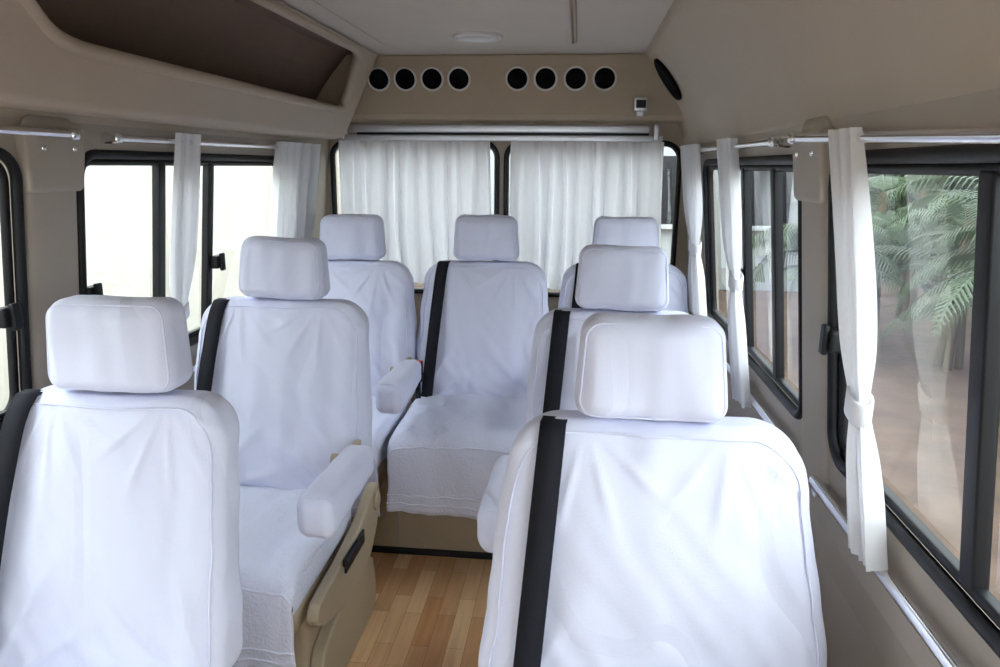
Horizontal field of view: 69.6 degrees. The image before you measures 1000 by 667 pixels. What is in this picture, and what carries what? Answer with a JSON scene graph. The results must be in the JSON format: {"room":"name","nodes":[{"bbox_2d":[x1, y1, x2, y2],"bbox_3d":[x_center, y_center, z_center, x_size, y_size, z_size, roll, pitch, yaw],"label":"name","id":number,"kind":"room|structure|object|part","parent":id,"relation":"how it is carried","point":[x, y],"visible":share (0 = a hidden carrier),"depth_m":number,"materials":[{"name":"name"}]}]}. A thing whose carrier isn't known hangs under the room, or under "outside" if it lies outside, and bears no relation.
{"room":"vehicle interior","nodes":[
{"label":"vehicle interior","id":0,"kind":"room"},
{"bbox_2d":[15,125,84,192],"bbox_3d":[-1.038,-0.397,1.643,0.080,0.144,0.197,2,13,6],"label":"pillar cover","id":1,"kind":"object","parent":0,"point":[58,168],"depth_m":1.61,"materials":[{"name":"beige plastic"}]},
{"bbox_2d":[0,107,295,141],"bbox_3d":[-1.029,-0.459,0.709,0.300,0.384,5.560,2,13,6],"label":"cove","id":2,"kind":"object","parent":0,"point":[7,112],"visible":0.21,"depth_m":1.94,"materials":[{"name":"beige plastic"}]},
{"bbox_2d":[0,0,377,138],"bbox_3d":[-0.907,-0.555,1.112,0.374,0.352,4.010,2,13,6],"label":"compartment","id":3,"kind":"object","parent":2,"relation":"attached to","point":[268,67],"visible":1,"depth_m":1.85,"materials":[{"name":"beige plastic"}]},
{"bbox_3d":[-0.975,-0.412,1.148,0.199,0.055,4.000,2,13,6],"label":"shelf","id":4,"kind":"part","parent":3,"relation":"part of","materials":[{"name":"beige plastic"}]},
{"bbox_3d":[-0.688,-1.007,2.971,0.300,0.280,0.001,2,13,6],"label":"compartment panel","id":5,"kind":"part","parent":3,"relation":"part of","materials":[{"name":"beige plastic"}]},
{"bbox_2d":[175,372,194,389],"bbox_3d":[-1.226,0.835,1.031,0.065,0.785,5.560,2,13,6],"label":"trim","id":6,"kind":"structure","parent":0,"point":[189,385],"depth_m":2.39,"materials":[{"name":"beige plastic"}]},
{"bbox_2d":[0,116,290,391],"bbox_3d":[-1.172,0.084,0.851,0.111,0.793,5.560,2,13,6],"label":"window band","id":7,"kind":"object","parent":6,"relation":"attached to","point":[92,131],"visible":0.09,"depth_m":1.95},
{"bbox_2d":[0,163,18,422],"bbox_3d":[-1.152,0.039,1.024,0.078,0.584,1.204,2,13,6],"label":"inner gasket","id":8,"kind":"object","parent":7,"relation":"attached to","point":[5,215],"visible":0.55,"depth_m":1.58,"materials":[{"name":"black rubber"}]},
{"bbox_2d":[0,410,6,420],"bbox_3d":[-1.182,0.308,1.090,0.020,0.016,1.160,2,13,6],"label":"track","id":9,"kind":"object","parent":8,"relation":"attached to","point":[3,412],"visible":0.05,"depth_m":1.61,"materials":[{"name":"black metal"}]},
{"bbox_2d":[0,305,23,328],"bbox_3d":[-1.076,-0.037,1.576,0.028,0.044,0.056,2,13,6],"label":"latch","id":10,"kind":"object","parent":8,"relation":"attached to","point":[5,321],"visible":0.59,"depth_m":1.55,"materials":[{"name":"black plastic"}]},
{"bbox_2d":[8,303,22,330],"bbox_3d":[-1.058,-0.037,1.574,0.012,0.060,0.024,2,13,6],"label":"lever","id":11,"kind":"object","parent":10,"relation":"attached to","point":[14,308],"depth_m":1.57,"materials":[{"name":"black plastic"}]},
{"bbox_2d":[0,147,31,430],"bbox_3d":[-1.137,0.040,1.022,0.085,0.624,1.244,2,13,6],"label":"rubber gasket","id":12,"kind":"object","parent":7,"relation":"attached to","point":[15,175],"visible":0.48,"depth_m":1.59,"materials":[{"name":"black rubber"}]},
{"bbox_2d":[0,125,80,140],"bbox_3d":[-1.072,-0.316,1.036,0.064,0.031,1.320,2,13,6],"label":"curtain rod","id":13,"kind":"object","parent":7,"relation":"attached to","point":[71,134],"visible":0.89,"depth_m":1.56,"materials":[{"name":"silver metal"}]},
{"bbox_3d":[-0.985,-0.458,1.659,0.028,0.026,0.028,2,13,6],"label":"knob","id":14,"kind":"part","parent":13,"relation":"part of","materials":[{"name":"silver metal"}]},
{"bbox_2d":[20,115,78,388],"bbox_3d":[-1.072,-0.110,1.714,0.123,0.780,0.164,2,13,6],"label":"pillar cover","id":15,"kind":"structure","parent":7,"relation":"attached to","point":[51,236],"depth_m":1.67,"materials":[{"name":"beige plastic"}]},
{"bbox_2d":[87,285,93,294],"bbox_3d":[-1.046,-0.100,1.847,0.028,0.044,0.056,2,13,6],"label":"latch","id":16,"kind":"object","parent":7,"relation":"attached to","point":[90,290],"visible":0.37,"depth_m":1.82,"materials":[{"name":"black plastic"}]},
{"bbox_2d":[93,283,102,294],"bbox_3d":[-1.028,-0.100,1.845,0.012,0.060,0.024,2,13,6],"label":"lever","id":17,"kind":"object","parent":16,"relation":"attached to","point":[98,289],"depth_m":1.83,"materials":[{"name":"black plastic"}]},
{"bbox_2d":[76,149,273,346],"bbox_3d":[-0.999,-0.284,2.419,0.078,0.584,1.244,2,13,6],"label":"inner gasket","id":18,"kind":"object","parent":7,"relation":"attached to","point":[95,162],"visible":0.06,"depth_m":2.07,"materials":[{"name":"black rubber"}]},
{"bbox_2d":[152,163,213,319],"bbox_3d":[-1.011,-0.258,2.307,0.081,0.560,0.326,2,13,6],"label":"window frame","id":19,"kind":"structure","parent":18,"relation":"in","point":[159,171],"depth_m":2.18,"materials":[{"name":"black metal"}]},
{"bbox_3d":[-1.026,-0.226,2.167,0.081,0.560,0.036,2,13,6],"label":"sliding frame","id":20,"kind":"part","parent":19,"relation":"part of","materials":[{"name":"black metal"}]},
{"bbox_3d":[-0.995,-0.291,2.448,0.081,0.560,0.036,2,13,6],"label":"sliding frame","id":21,"kind":"part","parent":19,"relation":"part of","materials":[{"name":"black metal"}]},
{"bbox_2d":[211,254,219,268],"bbox_3d":[-0.976,-0.248,2.487,0.028,0.044,0.056,2,13,6],"label":"latch","id":22,"kind":"object","parent":19,"relation":"attached to","point":[215,261],"visible":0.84,"depth_m":2.46,"materials":[{"name":"black plastic"}]},
{"bbox_2d":[219,253,225,270],"bbox_3d":[-0.958,-0.248,2.485,0.012,0.060,0.024,2,13,6],"label":"lever","id":23,"kind":"object","parent":22,"relation":"attached to","point":[221,255],"depth_m":2.48,"materials":[{"name":"black plastic"}]},
{"bbox_2d":[188,327,199,337],"bbox_3d":[-1.028,-0.015,2.484,0.020,0.016,1.200,2,13,6],"label":"track","id":24,"kind":"object","parent":18,"relation":"attached to","point":[196,331],"visible":0.02,"depth_m":2.42,"materials":[{"name":"black metal"}]},
{"bbox_2d":[100,132,278,148],"bbox_3d":[-0.922,-0.630,2.397,0.064,0.033,1.230,2,13,6],"label":"curtain rod","id":25,"kind":"object","parent":7,"relation":"attached to","point":[105,137],"visible":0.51,"depth_m":2.00,"materials":[{"name":"silver metal"}]},
{"bbox_3d":[-0.968,-0.492,1.815,0.028,0.026,0.028,2,13,6],"label":"knob","id":26,"kind":"part","parent":25,"relation":"part of","materials":[{"name":"silver metal"}]},
{"bbox_2d":[169,133,200,321],"bbox_3d":[-0.965,-0.244,2.202,0.114,0.709,0.188,2,13,6],"label":"window curtain","id":27,"kind":"object","parent":25,"relation":"hanging from","point":[186,173],"visible":0.7,"depth_m":2.16,"materials":[{"name":"white fabric"}]},
{"bbox_2d":[268,141,320,237],"bbox_3d":[-0.861,-0.435,3.003,0.131,0.699,0.424,2,13,6],"label":"window curtain","id":28,"kind":"object","parent":25,"relation":"hanging from","point":[294,185],"visible":0.53,"depth_m":2.93,"materials":[{"name":"white fabric"}]},
{"bbox_2d":[295,138,329,238],"bbox_3d":[-0.914,-0.427,3.347,0.167,1.000,0.440,2,13,6],"label":"pillar","id":29,"kind":"structure","parent":0,"point":[320,212],"depth_m":3.39,"materials":[{"name":"beige plastic"}]},
{"bbox_2d":[347,552,491,666],"bbox_3d":[-0.298,1.272,1.030,1.900,0.050,5.560,2,13,6],"label":"floor","id":30,"kind":"structure","parent":0,"point":[428,611],"depth_m":2.39,"materials":[{"name":"brown wood"}]},
{"bbox_2d":[0,295,242,666],"bbox_3d":[-0.795,0.578,1.254,0.510,1.191,0.734,2,13,6],"label":"passenger seat","id":31,"kind":"object","parent":30,"relation":"on","point":[120,485],"visible":1,"depth_m":1.38,"materials":[{"name":"white fabric"}]},
{"bbox_2d":[194,236,379,666],"bbox_3d":[-0.669,0.376,2.033,0.639,1.234,0.745,2,13,6],"label":"passenger seat","id":32,"kind":"object","parent":30,"relation":"on","point":[292,364],"visible":0.7,"depth_m":2.14,"materials":[{"name":"white fabric"}]},
{"bbox_3d":[-0.674,0.190,2.208,0.572,0.571,0.257,2,13,6],"label":"backrest","id":33,"kind":"part","parent":32,"relation":"part of","materials":[{"name":"white fabric"}]},
{"bbox_2d":[292,509,350,614],"bbox_3d":[-0.707,0.589,2.016,0.456,0.150,0.530,2,13,6],"label":"cushion","id":34,"kind":"object","parent":32,"relation":"on","point":[311,560],"depth_m":1.88,"materials":[{"name":"white fabric"}]},
{"bbox_3d":[-0.418,0.397,1.878,0.101,0.119,0.390,2,13,6],"label":"armrest","id":35,"kind":"part","parent":32,"relation":"part of","materials":[{"name":"white fabric"}]},
{"bbox_3d":[-0.419,0.623,2.039,0.016,0.024,0.120,2,13,6],"label":"recline lever","id":36,"kind":"part","parent":32,"relation":"part of","materials":[{"name":"black plastic"}]},
{"bbox_2d":[351,404,492,559],"bbox_3d":[-0.062,0.605,3.114,1.830,0.310,0.873,2,13,6],"label":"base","id":37,"kind":"object","parent":30,"relation":"on","point":[397,532],"visible":0.11,"depth_m":2.73,"materials":[{"name":"plastic"}]},
{"bbox_2d":[320,214,420,516],"bbox_3d":[-0.614,0.078,2.762,0.643,1.020,0.758,2,13,6],"label":"passenger seat","id":38,"kind":"object","parent":37,"relation":"on","point":[384,289],"visible":0.46,"depth_m":2.90,"materials":[{"name":"white fabric"}]},
{"bbox_3d":[-0.623,-0.007,2.966,0.569,0.572,0.253,2,13,6],"label":"backrest","id":39,"kind":"part","parent":38,"relation":"part of","materials":[{"name":"white fabric"}]},
{"bbox_2d":[377,409,406,468],"bbox_3d":[-0.653,0.375,2.766,0.504,0.149,0.530,2,13,6],"label":"cushion","id":40,"kind":"object","parent":38,"relation":"on","point":[387,424],"depth_m":2.62,"materials":[{"name":"white fabric"}]},
{"bbox_3d":[-0.364,0.184,2.628,0.103,0.119,0.390,2,13,6],"label":"armrest","id":41,"kind":"part","parent":38,"relation":"part of","materials":[{"name":"white fabric"}]},
{"bbox_3d":[-0.109,0.840,2.731,1.830,0.024,0.016,2,13,6],"label":"kick trim","id":42,"kind":"part","parent":37,"relation":"part of","materials":[{"name":"black plastic"}]},
{"bbox_2d":[386,214,548,519],"bbox_3d":[-0.093,0.079,2.753,0.574,1.016,0.737,2,13,6],"label":"passenger seat","id":43,"kind":"object","parent":37,"relation":"on","point":[479,318],"visible":0.84,"depth_m":2.89,"materials":[{"name":"white fabric"}]},
{"bbox_3d":[-0.067,-0.002,2.956,0.565,0.571,0.256,2,13,6],"label":"backrest","id":44,"kind":"part","parent":43,"relation":"part of","materials":[{"name":"white fabric"}]},
{"bbox_2d":[558,216,688,313],"bbox_3d":[0.443,0.092,2.728,0.644,1.017,0.750,2,13,6],"label":"passenger seat","id":45,"kind":"object","parent":37,"relation":"on","point":[622,231],"visible":0.12,"depth_m":2.87,"materials":[{"name":"white fabric"}]},
{"bbox_3d":[0.498,0.010,2.928,0.571,0.572,0.256,2,13,6],"label":"backrest","id":46,"kind":"part","parent":45,"relation":"part of","materials":[{"name":"white fabric"}]},
{"bbox_2d":[477,244,687,552],"bbox_3d":[0.289,0.413,1.923,0.642,1.230,0.749,2,13,6],"label":"passenger seat","id":47,"kind":"object","parent":30,"relation":"on","point":[610,278],"visible":0.26,"depth_m":2.05,"materials":[{"name":"white fabric"}]},
{"bbox_3d":[0.012,0.417,1.825,0.101,0.118,0.390,2,13,6],"label":"armrest","id":48,"kind":"part","parent":47,"relation":"part of","materials":[{"name":"white fabric"}]},
{"bbox_3d":[0.343,0.230,2.096,0.565,0.571,0.257,2,13,6],"label":"backrest","id":49,"kind":"part","parent":47,"relation":"part of","materials":[{"name":"white fabric"}]},
{"bbox_2d":[478,312,826,666],"bbox_3d":[0.256,0.619,1.118,0.636,1.192,0.746,2,13,6],"label":"passenger seat","id":50,"kind":"object","parent":30,"relation":"on","point":[643,524],"visible":1,"depth_m":1.25,"materials":[{"name":"white fabric"}]},
{"bbox_2d":[314,0,572,46],"bbox_3d":[-0.282,-0.660,0.859,0.700,0.028,3.800,2,13,6],"label":"ceiling","id":51,"kind":"structure","parent":0,"point":[394,23],"depth_m":2.19,"materials":[{"name":"white plastic"}]},
{"bbox_2d":[312,0,576,44],"bbox_3d":[-0.279,-0.670,0.888,0.734,0.014,3.776,2,13,6],"label":"panel seam","id":52,"kind":"object","parent":51,"relation":"attached to","point":[574,2],"visible":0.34,"depth_m":2.24,"materials":[{"name":"beige plastic"}]},
{"bbox_2d":[279,0,673,54],"bbox_3d":[-0.279,-0.631,0.607,1.960,0.050,5.600,2,13,6],"label":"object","id":53,"kind":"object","parent":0,"point":[603,26],"visible":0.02,"depth_m":2.44,"materials":[{"name":"white plastic"}]},
{"bbox_2d":[351,53,683,122],"bbox_3d":[-0.003,-1.066,3.156,1.624,0.255,0.308,2,13,6],"label":"vent panel","id":54,"kind":"object","parent":53,"relation":"attached to","point":[488,88],"visible":0.95,"depth_m":3.04,"materials":[{"name":"beige plastic"}]},
{"bbox_2d":[368,66,470,90],"bbox_3d":[-0.345,-1.079,3.052,0.447,0.097,0.035,2,13,6],"label":"vent","id":55,"kind":"object","parent":54,"relation":"attached to","point":[381,78],"depth_m":3.05,"materials":[{"name":"black plastic"}]},
{"bbox_2d":[338,124,662,141],"bbox_3d":[-0.010,-0.906,3.250,1.462,0.074,0.080,2,13,6],"label":"rail","id":56,"kind":"object","parent":54,"relation":"attached to","point":[366,132],"visible":0.84,"depth_m":3.22,"materials":[{"name":"metal"}]},
{"bbox_2d":[338,140,491,283],"bbox_3d":[-0.395,-0.565,3.402,0.730,0.668,0.089,2,13,4],"label":"window curtain","id":57,"kind":"object","parent":56,"relation":"hanging from","point":[419,190],"visible":0.66,"depth_m":3.37,"materials":[{"name":"white fabric"}]},
{"bbox_2d":[509,141,663,290],"bbox_3d":[0.394,-0.531,3.318,0.703,0.683,0.062,2,13,7],"label":"window curtain","id":58,"kind":"object","parent":56,"relation":"hanging from","point":[559,190],"visible":0.72,"depth_m":3.29,"materials":[{"name":"white fabric"}]},
{"bbox_2d":[505,65,616,90],"bbox_3d":[0.252,-1.059,2.990,0.463,0.097,0.035,2,13,6],"label":"vent","id":59,"kind":"object","parent":54,"relation":"attached to","point":[517,77],"depth_m":2.99,"materials":[{"name":"black plastic"}]},
{"bbox_2d":[634,97,647,116],"bbox_3d":[0.585,-0.942,2.992,0.056,0.077,0.032,2,13,6],"label":"junction box","id":60,"kind":"object","parent":54,"relation":"attached to","point":[640,103],"visible":1,"depth_m":2.98,"materials":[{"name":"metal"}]},
{"bbox_2d":[452,31,502,42],"bbox_3d":[-0.076,-1.014,2.458,0.172,0.016,0.172,2,13,6],"label":"ceiling lamp","id":61,"kind":"object","parent":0,"point":[469,36],"depth_m":2.43,"materials":[{"name":"white plastic"}]},
{"bbox_2d":[326,122,689,403],"bbox_3d":[0.008,-0.311,3.499,1.940,1.920,0.050,2,13,6],"label":"lining","id":62,"kind":"object","parent":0,"point":[671,132],"visible":0.15,"depth_m":3.36,"materials":[{"name":"beige plastic"}]},
{"bbox_2d":[330,140,499,293],"bbox_3d":[-0.408,-0.553,3.453,0.814,0.731,0.026,2,13,6],"label":"rubber gasket","id":63,"kind":"object","parent":62,"relation":"attached to","point":[493,147],"visible":0.31,"depth_m":3.40,"materials":[{"name":"black rubber"}]},
{"bbox_2d":[503,141,681,296],"bbox_3d":[0.419,-0.526,3.368,0.814,0.731,0.026,2,13,6],"label":"rubber gasket","id":64,"kind":"object","parent":62,"relation":"attached to","point":[673,146],"visible":0.37,"depth_m":3.33,"materials":[{"name":"black rubber"}]},
{"bbox_2d":[684,135,718,314],"bbox_3d":[0.885,-0.369,3.162,0.167,1.000,0.440,2,13,6],"label":"pillar","id":65,"kind":"structure","parent":0,"point":[693,139],"depth_m":2.96,"materials":[{"name":"beige plastic"}]},
{"bbox_2d":[792,127,833,203],"bbox_3d":[0.657,-0.341,1.469,0.080,0.144,0.197,2,13,6],"label":"cover","id":66,"kind":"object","parent":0,"point":[811,174],"depth_m":1.43,"materials":[{"name":"beige plastic"}]},
{"bbox_2d":[644,0,999,143],"bbox_3d":[0.463,-0.410,0.556,0.300,0.384,5.560,2,13,6],"label":"panel","id":67,"kind":"object","parent":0,"point":[739,68],"visible":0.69,"depth_m":1.34,"materials":[{"name":"beige plastic"}]},
{"bbox_2d":[654,58,680,99],"bbox_3d":[0.655,-0.993,2.816,0.113,0.155,0.186,2,13,6],"label":"wall speaker","id":68,"kind":"object","parent":67,"relation":"attached to","point":[663,72],"visible":0.99,"depth_m":2.79},
{"bbox_2d":[725,371,941,666],"bbox_3d":[0.638,0.896,0.839,0.065,0.785,5.560,2,13,6],"label":"wall panel","id":69,"kind":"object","parent":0,"point":[864,626],"depth_m":1.41,"materials":[{"name":"beige plastic"}]},
{"bbox_2d":[701,88,999,666],"bbox_3d":[0.597,0.142,0.669,0.111,0.793,5.560,2,13,6],"label":"wall","id":70,"kind":"structure","parent":0,"point":[978,109],"depth_m":1.10,"materials":[{"name":"beige plastic"}]},
{"bbox_2d":[698,135,791,153],"bbox_3d":[0.712,-0.577,2.229,0.064,0.033,1.230,2,13,6],"label":"curtain rod","id":71,"kind":"object","parent":70,"relation":"attached to","point":[776,141],"visible":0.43,"depth_m":1.75,"materials":[{"name":"silver metal"}]},
{"bbox_2d":[680,144,706,315],"bbox_3d":[0.766,-0.400,2.826,0.123,0.658,0.340,2,13,6],"label":"window curtain","id":72,"kind":"object","parent":71,"relation":"hanging from","point":[690,155],"visible":1,"depth_m":2.76,"materials":[{"name":"white fabric"}]},
{"bbox_2d":[716,138,750,408],"bbox_3d":[0.702,-0.187,2.168,0.086,0.776,0.281,-4,14,-19],"label":"window curtain","id":73,"kind":"object","parent":71,"relation":"hanging from","point":[728,158],"visible":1,"depth_m":2.13,"materials":[{"name":"white fabric"}]},
{"bbox_3d":[0.631,-0.440,1.651,0.028,0.026,0.028,2,13,6],"label":"knob","id":74,"kind":"part","parent":71,"relation":"part of","materials":[{"name":"silver metal"}]},
{"bbox_2d":[703,154,801,419],"bbox_3d":[0.769,-0.226,2.237,0.078,0.584,1.244,2,13,6],"label":"inner gasket","id":75,"kind":"object","parent":70,"relation":"attached to","point":[780,168],"visible":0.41,"depth_m":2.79,"materials":[{"name":"black rubber"}]},
{"bbox_2d":[712,309,798,405],"bbox_3d":[0.794,0.044,2.297,0.020,0.016,1.200,2,13,6],"label":"track","id":76,"kind":"object","parent":75,"relation":"attached to","point":[785,386],"visible":0.52,"depth_m":2.05,"materials":[{"name":"black metal"}]},
{"bbox_2d":[741,168,784,379],"bbox_3d":[0.751,-0.187,2.068,0.081,0.560,0.386,2,13,6],"label":"window","id":77,"kind":"structure","parent":75,"relation":"in","point":[776,178],"depth_m":1.92,"materials":[{"name":"black metal"}]},
{"bbox_3d":[0.769,-0.226,2.237,0.081,0.560,0.036,2,13,6],"label":"sliding frame","id":78,"kind":"part","parent":77,"relation":"part of","materials":[{"name":"black metal"}]},
{"bbox_3d":[0.732,-0.148,1.898,0.081,0.560,0.036,2,13,6],"label":"sliding frame","id":79,"kind":"part","parent":77,"relation":"part of","materials":[{"name":"metal"}]},
{"bbox_2d":[726,358,799,454],"bbox_3d":[0.780,0.147,2.349,0.044,0.038,1.250,2,13,6],"label":"rail","id":80,"kind":"object","parent":70,"relation":"attached to","point":[763,413],"visible":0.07,"depth_m":1.99,"materials":[{"name":"silver metal"}]},
{"bbox_2d":[802,116,831,483],"bbox_3d":[0.686,-0.053,1.533,0.123,0.780,0.164,2,13,6],"label":"pillar cover","id":81,"kind":"structure","parent":70,"relation":"attached to","point":[815,447],"depth_m":1.52,"materials":[{"name":"beige plastic"}]},
{"bbox_2d":[827,328,840,353],"bbox_3d":[0.661,0.013,1.427,0.028,0.044,0.056,2,13,6],"label":"latch","id":82,"kind":"object","parent":70,"relation":"attached to","point":[834,340],"visible":0.53,"depth_m":1.40,"materials":[{"name":"black plastic"}]},
{"bbox_2d":[818,324,829,354],"bbox_3d":[0.643,0.012,1.429,0.012,0.060,0.024,2,13,6],"label":"lever","id":83,"kind":"object","parent":82,"relation":"attached to","point":[825,329],"depth_m":1.42,"materials":[{"name":"black plastic"}]},
{"bbox_2d":[808,476,974,666],"bbox_3d":[0.628,0.465,0.978,0.044,0.038,1.220,2,13,6],"label":"rail","id":84,"kind":"object","parent":70,"relation":"attached to","point":[820,489],"visible":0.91,"depth_m":1.12,"materials":[{"name":"silver metal"}]},
{"bbox_2d":[787,127,999,144],"bbox_3d":[0.564,-0.239,0.873,0.068,0.072,1.321,2,13,6],"label":"curtain rod","id":85,"kind":"object","parent":70,"relation":"attached to","point":[979,135],"visible":0.84,"depth_m":0.93,"materials":[{"name":"silver metal"}]},
{"bbox_3d":[0.613,-0.406,1.495,0.028,0.026,0.028,2,13,6],"label":"knob","id":86,"kind":"part","parent":85,"relation":"part of","materials":[{"name":"silver metal"}]},
{"bbox_2d":[828,127,887,571],"bbox_3d":[0.599,0.024,1.218,0.067,0.718,0.232,-6,14,-24],"label":"window curtain","id":87,"kind":"object","parent":85,"relation":"hanging from","point":[852,217],"visible":0.99,"depth_m":1.19,"materials":[{"name":"white fabric"}]},
{"bbox_2d":[827,144,999,658],"bbox_3d":[0.601,0.096,0.844,0.085,0.624,1.244,2,13,6],"label":"window frame","id":88,"kind":"structure","parent":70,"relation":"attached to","point":[989,632],"depth_m":1.08,"materials":[{"name":"black metal"}]},
{"bbox_2d":[839,163,999,628],"bbox_3d":[0.616,0.097,0.842,0.078,0.584,1.204,2,13,6],"label":"inner gasket","id":89,"kind":"object","parent":70,"relation":"attached to","point":[949,169],"visible":0.22,"depth_m":1.08,"materials":[{"name":"black rubber"}]},
{"bbox_2d":[841,448,999,627],"bbox_3d":[0.640,0.367,0.902,0.020,0.016,1.160,2,13,6],"label":"track","id":90,"kind":"object","parent":89,"relation":"attached to","point":[983,598],"visible":0.62,"depth_m":1.08,"materials":[{"name":"black metal"}]},
{"bbox_2d":[959,171,999,591],"bbox_3d":[0.625,0.077,0.930,0.081,0.560,0.036,2,13,6],"label":"window","id":91,"kind":"structure","parent":89,"relation":"in","point":[983,405],"depth_m":0.92,"materials":[{"name":"black metal"}]},
{"label":"outside","id":92,"kind":"structure","parent":0,"visible":0},
{"bbox_2d":[414,269,999,601],"bbox_3d":[6.197,-1.074,14.554,70.000,0.001,70.000,2,13,6],"label":"ground","id":93,"kind":"structure","parent":92,"point":[919,418],"depth_m":6.75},
{"bbox_2d":[0,149,342,410],"bbox_3d":[-3.514,-0.539,4.392,0.240,3.400,24.000,2,13,6],"label":"window glass","id":94,"kind":"object","parent":93,"relation":"on","point":[118,199],"visible":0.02,"depth_m":6.37,"materials":[{"name":"clear glass"}]},
{"bbox_2d":[166,166,197,331],"bbox_3d":[-3.108,-1.096,6.800,0.160,3.400,0.360,2,13,6],"label":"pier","id":95,"kind":"structure","parent":93,"relation":"on","point":[192,323],"depth_m":6.69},
{"bbox_2d":[490,147,797,291],"bbox_3d":[2.438,-3.340,14.443,7.200,4.400,3.000,2,13,6],"label":"wall","id":96,"kind":"structure","parent":93,"relation":"on","point":[666,234],"depth_m":13.14,"materials":[{"name":"paint"}]},
{"bbox_2d":[661,224,672,228],"bbox_3d":[3.057,-1.939,13.079,1.000,0.080,0.200,2,13,6],"label":"window sill","id":97,"kind":"structure","parent":96,"relation":"attached to","point":[663,226],"depth_m":12.99,"materials":[{"name":"paint"}]},
{"bbox_2d":[661,156,676,223],"bbox_3d":[3.067,-2.583,12.980,0.800,1.200,0.080,2,13,6],"label":"house window","id":98,"kind":"structure","parent":96,"relation":"in","point":[669,162],"depth_m":12.94,"materials":[{"name":"black glass"}]},
{"bbox_2d":[751,171,792,225],"bbox_3d":[4.758,-2.528,12.806,0.800,1.200,0.080,2,13,6],"label":"house window","id":99,"kind":"structure","parent":96,"relation":"in","point":[760,180],"depth_m":12.79,"materials":[{"name":"grey glass"}]},
{"bbox_2d":[752,226,794,230],"bbox_3d":[4.747,-1.884,12.905,1.000,0.080,0.200,2,13,6],"label":"window sill","id":100,"kind":"structure","parent":96,"relation":"attached to","point":[754,228],"depth_m":12.82,"materials":[{"name":"paint"}]},
{"bbox_2d":[741,215,934,329],"bbox_3d":[3.957,-0.595,8.754,2.161,1.706,2.098,-12,18,-42],"label":"palm tree","id":101,"kind":"object","parent":93,"relation":"on","point":[764,237],"visible":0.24,"depth_m":8.30,"materials":[{"name":"green plant"}]},
{"bbox_2d":[789,175,960,335],"bbox_3d":[4.966,-0.986,9.493,2.163,2.148,1.803,2,13,6],"label":"palm tree","id":102,"kind":"object","parent":93,"relation":"on","point":[881,212],"visible":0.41,"depth_m":9.13,"materials":[{"name":"green plant"}]},
{"bbox_3d":[4.940,-0.879,9.522,0.090,1.926,0.210,10,16,34],"label":"stem","id":103,"kind":"part","parent":102,"relation":"part of","materials":[{"name":"green plant"}]},
{"bbox_3d":[5.035,-0.887,9.563,0.210,1.926,0.090,2,13,6],"label":"stem","id":104,"kind":"part","parent":102,"relation":"part of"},
{"bbox_2d":[869,175,976,320],"bbox_3d":[6.124,-1.395,10.655,2.281,2.438,1.809,2,13,6],"label":"palm tree","id":105,"kind":"object","parent":93,"relation":"on","point":[914,296],"visible":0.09,"depth_m":10.62,"materials":[{"name":"green plant"}]},
{"bbox_3d":[6.073,-1.139,10.683,0.090,1.926,0.210,-5,14,-24],"label":"stem","id":106,"kind":"part","parent":105,"relation":"part of","materials":[{"name":"green plant"}]},
{"bbox_3d":[6.063,-1.115,10.582,0.090,1.926,0.210,10,16,34],"label":"stem","id":107,"kind":"part","parent":105,"relation":"part of","materials":[{"name":"green plant"}]},
{"bbox_3d":[6.157,-1.124,10.623,0.210,1.926,0.090,2,13,6],"label":"stem","id":108,"kind":"part","parent":105,"relation":"part of","materials":[{"name":"green plant"}]},
{"bbox_2d":[868,174,978,305],"bbox_3d":[8.164,-2.342,9.926,1.826,4.852,26.225,2,13,6],"label":"hedge","id":109,"kind":"object","parent":93,"relation":"on","point":[912,197],"visible":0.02,"depth_m":13.33,"materials":[{"name":"green plant"}]},
{"bbox_2d":[875,195,976,371],"bbox_3d":[5.103,-0.551,7.947,1.877,2.004,1.932,-7,15,-29],"label":"palm tree","id":110,"kind":"object","parent":93,"relation":"on","point":[944,353],"visible":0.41,"depth_m":8.04,"materials":[{"name":"green plant"}]},
{"bbox_3d":[5.077,-0.484,8.053,0.090,1.826,0.210,-5,14,-24],"label":"stem","id":111,"kind":"part","parent":110,"relation":"part of","materials":[{"name":"green plant"}]},
{"bbox_3d":[5.067,-0.461,7.953,0.149,1.826,0.194,2,13,6],"label":"stem","id":112,"kind":"part","parent":110,"relation":"part of","materials":[{"name":"green plant"}]},
{"bbox_3d":[5.162,-0.470,7.994,0.210,1.826,0.090,2,13,6],"label":"stem","id":113,"kind":"part","parent":110,"relation":"part of","materials":[{"name":"green plant"}]},
{"bbox_2d":[877,175,999,425],"bbox_3d":[4.344,-0.246,6.029,2.191,2.268,2.338,-9,16,-34],"label":"palm tree","id":114,"kind":"object","parent":93,"relation":"on","point":[940,306],"visible":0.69,"depth_m":6.13,"materials":[{"name":"green plant"}]}
]}

